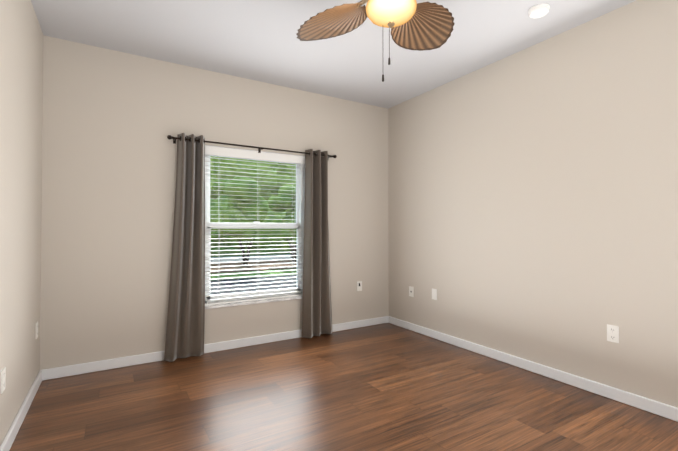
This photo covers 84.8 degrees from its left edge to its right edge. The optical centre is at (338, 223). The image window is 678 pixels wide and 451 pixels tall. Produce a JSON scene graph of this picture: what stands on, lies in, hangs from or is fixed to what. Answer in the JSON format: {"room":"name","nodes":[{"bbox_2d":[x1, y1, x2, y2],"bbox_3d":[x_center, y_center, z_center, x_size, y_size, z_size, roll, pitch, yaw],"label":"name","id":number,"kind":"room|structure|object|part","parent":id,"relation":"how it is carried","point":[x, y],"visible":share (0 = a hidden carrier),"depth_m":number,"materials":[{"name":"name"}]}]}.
{"room":"empty bedroom","nodes":[
{"label":"empty bedroom","id":0,"kind":"room"},
{"bbox_2d":[0,0,42,445],"bbox_3d":[-1.238,-0.159,0.952,0.150,2.750,4.900,0,-1,-31],"label":"wall","id":1,"kind":"structure","parent":0,"point":[21,76],"depth_m":2.27,"materials":[{"name":"beige paint"}]},
{"bbox_2d":[0,367,5,393],"bbox_3d":[-1.757,0.820,1.944,0.008,0.117,0.072,0,-1,-31],"label":"electrical outlet","id":2,"kind":"object","parent":1,"relation":"attached to","point":[3,376],"visible":1,"depth_m":1.93,"materials":[{"name":"white plastic"}]},
{"bbox_2d":[0,369,47,450],"bbox_3d":[-1.164,1.174,0.978,0.026,0.085,4.600,0,-1,-31],"label":"baseboard","id":3,"kind":"structure","parent":1,"relation":"attached to","point":[42,375],"depth_m":2.30,"materials":[{"name":"white wood"}]},
{"bbox_2d":[35,321,37,338],"bbox_3d":[-2.275,0.806,2.798,0.008,0.117,0.072,0,-1,-31],"label":"electrical outlet","id":4,"kind":"object","parent":1,"relation":"attached to","point":[36,335],"visible":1,"depth_m":2.77,"materials":[{"name":"white plastic"}]},
{"bbox_2d":[40,35,388,369],"bbox_3d":[-0.905,-0.117,3.932,3.513,2.750,0.150,0,-1,-31],"label":"wall","id":5,"kind":"structure","parent":0,"point":[112,120],"depth_m":3.35,"materials":[{"name":"beige paint"}]},
{"bbox_2d":[48,316,387,379],"bbox_3d":[-0.860,1.214,3.838,3.450,0.085,0.026,0,-1,-31],"label":"baseboard","id":6,"kind":"structure","parent":5,"relation":"attached to","point":[64,371],"depth_m":3.58,"materials":[{"name":"white wood"}]},
{"bbox_2d":[167,135,336,157],"bbox_3d":[-0.808,-0.769,3.851,1.785,0.060,0.105,0,-1,-31],"label":"curtain rod","id":7,"kind":"object","parent":5,"relation":"attached to","point":[259,148],"visible":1,"depth_m":3.76,"materials":[{"name":"brown metal"}]},
{"bbox_2d":[164,133,204,361],"bbox_3d":[-1.415,0.207,3.431,0.354,2.063,0.107,0,-1,-31],"label":"curtain","id":8,"kind":"object","parent":7,"relation":"hanging from","point":[185,332],"visible":0.96,"depth_m":3.44,"materials":[{"name":"fabric"}]},
{"bbox_2d":[302,149,331,337],"bbox_3d":[-0.223,0.217,4.151,0.400,2.063,0.122,0,-1,-31],"label":"curtain","id":9,"kind":"object","parent":7,"relation":"hanging from","point":[316,311],"visible":1,"depth_m":4.12,"materials":[{"name":"fabric"}]},
{"bbox_2d":[205,296,301,308],"bbox_3d":[-0.845,0.820,3.891,1.167,0.025,0.091,0,-1,-31],"label":"window sill","id":10,"kind":"structure","parent":5,"relation":"attached to","point":[249,302],"depth_m":3.82,"materials":[{"name":"stone"}]},
{"bbox_2d":[205,145,304,302],"bbox_3d":[-0.871,0.027,3.944,1.107,1.568,0.137,0,-1,-31],"label":"window","id":11,"kind":"structure","parent":5,"relation":"in","point":[277,153],"depth_m":3.96,"materials":[{"name":"white"}]},
{"bbox_2d":[205,145,304,305],"bbox_3d":[-0.849,0.025,3.908,1.087,1.558,0.068,0,-1,-31],"label":"window blinds","id":12,"kind":"object","parent":11,"relation":"attached to","point":[231,152],"visible":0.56,"depth_m":3.86,"materials":[{"name":"white plastic"}]},
{"bbox_2d":[357,281,361,290],"bbox_3d":[0.253,0.766,4.523,0.072,0.117,0.020,0,-1,-31],"label":"outlet","id":13,"kind":"object","parent":5,"relation":"attached to","point":[359,285],"visible":1,"depth_m":4.53,"materials":[{"name":"white plastic"}]},
{"bbox_2d":[31,0,635,108],"bbox_3d":[0.327,-1.581,1.922,3.813,0.120,4.900,0,-1,-31],"label":"ceiling","id":14,"kind":"structure","parent":0,"point":[258,40],"depth_m":3.02,"materials":[{"name":"grey paint"}]},
{"bbox_2d":[296,0,454,81],"bbox_3d":[0.252,-1.148,1.989,1.426,0.743,1.431,0,-1,-31],"label":"ceiling fan","id":15,"kind":"object","parent":14,"relation":"hanging from","point":[428,26],"depth_m":2.28,"materials":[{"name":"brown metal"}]},
{"bbox_3d":[0.280,-1.116,1.994,0.272,0.146,0.272,0,-1,-31],"label":"ceiling fan light bowl","id":16,"kind":"part","parent":15,"relation":"part of","materials":[{"name":"white glass"}]},
{"bbox_2d":[528,3,549,18],"bbox_3d":[1.410,-1.491,2.621,0.136,0.040,0.136,0,-1,-31],"label":"recessed light","id":17,"kind":"object","parent":14,"relation":"attached to","point":[539,11],"visible":1,"depth_m":2.59,"materials":[{"name":"white plastic"}]},
{"bbox_2d":[9,323,677,450],"bbox_3d":[0.327,1.289,1.882,3.813,0.120,4.900,0,-1,-31],"label":"floor","id":18,"kind":"structure","parent":0,"point":[386,387],"depth_m":2.51,"materials":[{"name":"brown wood"}]},
{"bbox_2d":[388,0,677,407],"bbox_3d":[1.893,-0.132,2.852,0.150,2.750,4.900,0,-1,-31],"label":"wall","id":19,"kind":"structure","parent":0,"point":[533,203],"depth_m":2.96,"materials":[{"name":"beige paint"}]},
{"bbox_2d":[409,286,413,296],"bbox_3d":[0.855,0.809,4.397,0.007,0.117,0.072,0,-1,-31],"label":"jack","id":20,"kind":"object","parent":19,"relation":"attached to","point":[411,291],"visible":1,"depth_m":4.39,"materials":[{"name":"white plastic"}]},
{"bbox_2d":[432,288,436,299],"bbox_3d":[1.047,0.780,4.081,0.007,0.117,0.072,0,-1,-31],"label":"outlet","id":21,"kind":"object","parent":19,"relation":"attached to","point":[434,294],"visible":1,"depth_m":4.08,"materials":[{"name":"white plastic"}]},
{"bbox_2d":[388,316,677,421],"bbox_3d":[1.818,1.199,2.788,0.026,0.085,4.600,0,-1,-31],"label":"baseboard","id":22,"kind":"structure","parent":19,"relation":"attached to","point":[645,404],"depth_m":2.93,"materials":[{"name":"white wood"}]},
{"bbox_2d":[607,324,618,342],"bbox_3d":[1.933,0.779,2.622,0.008,0.117,0.072,0,-1,-31],"label":"duplex electrical outlet","id":23,"kind":"object","parent":19,"relation":"attached to","point":[612,333],"visible":1,"depth_m":2.62,"materials":[{"name":"white plastic"}]},
{"label":"outside","id":24,"kind":"structure","parent":0,"visible":0},
{"bbox_2d":[211,254,291,263],"bbox_3d":[2.930,1.925,23.108,150.000,0.200,3.800,0,-1,-31],"label":"path","id":25,"kind":"structure","parent":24,"point":[285,256],"depth_m":18.57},
{"bbox_2d":[211,275,295,294],"bbox_3d":[8.509,1.797,13.920,150.000,0.200,7.200,0,-1,-31],"label":"ground","id":26,"kind":"structure","parent":24,"point":[248,286],"depth_m":9.96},
{"bbox_2d":[211,260,295,273],"bbox_3d":[4.850,1.881,19.946,150.000,0.200,3.600,0,-1,-31],"label":"ground","id":27,"kind":"structure","parent":24,"point":[249,263],"depth_m":14.66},
{"bbox_2d":[212,176,268,264],"bbox_3d":[-3.727,-0.048,14.701,2.201,3.472,2.387,0,-1,-31],"label":"tree","id":28,"kind":"object","parent":27,"relation":"on","point":[263,205],"depth_m":14.40,"materials":[{"name":"green plant"}]},
{"bbox_2d":[267,184,295,261],"bbox_3d":[-2.123,0.002,16.520,1.800,3.422,2.397,0,-1,-31],"label":"tree","id":29,"kind":"object","parent":27,"relation":"on","point":[287,204],"depth_m":16.08,"materials":[{"name":"green plant"}]},
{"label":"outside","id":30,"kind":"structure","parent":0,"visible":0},
{"bbox_2d":[211,243,290,256],"bbox_3d":[-24.935,2.563,69.008,150.000,0.200,103.600,0,-1,-31],"label":"grass","id":31,"kind":"structure","parent":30,"point":[238,252],"depth_m":24.20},
{"bbox_2d":[210,156,216,192],"bbox_3d":[-17.157,-5.337,31.085,11.643,14.540,13.809,0,-1,-31],"label":"tree","id":32,"kind":"object","parent":31,"relation":"on","point":[212,175],"depth_m":28.79,"materials":[{"name":"green plant"}]},
{"bbox_2d":[210,156,279,199],"bbox_3d":[-9.458,-5.659,33.728,9.902,15.256,14.035,0,-1,-31],"label":"tree","id":33,"kind":"object","parent":31,"relation":"on","point":[224,169],"depth_m":29.62,"materials":[{"name":"green plant"}]},
{"bbox_2d":[210,195,295,251],"bbox_3d":[4.344,0.063,27.991,64.695,3.501,3.878,0,-1,-31],"label":"shrubs","id":34,"kind":"object","parent":31,"relation":"on","point":[271,235],"depth_m":21.52,"materials":[{"name":"green plant"}]},
{"bbox_2d":[260,190,275,199],"bbox_3d":[-9.306,-4.237,38.433,10.914,12.544,13.934,0,-1,-31],"label":"tree","id":35,"kind":"object","parent":31,"relation":"on","point":[267,195],"depth_m":34.46,"materials":[{"name":"green plant"}]},
{"bbox_2d":[270,163,295,209],"bbox_3d":[-5.240,-6.040,39.486,11.216,16.178,12.361,0,-1,-31],"label":"tree","id":36,"kind":"object","parent":31,"relation":"on","point":[281,178],"depth_m":33.55,"materials":[{"name":"green plant"}]},
{"bbox_2d":[211,269,295,279],"bbox_3d":[6.213,1.849,17.702,150.000,0.200,1.650,0,-1,-31],"label":"grass","id":37,"kind":"structure","parent":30,"point":[256,274],"depth_m":12.12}
]}

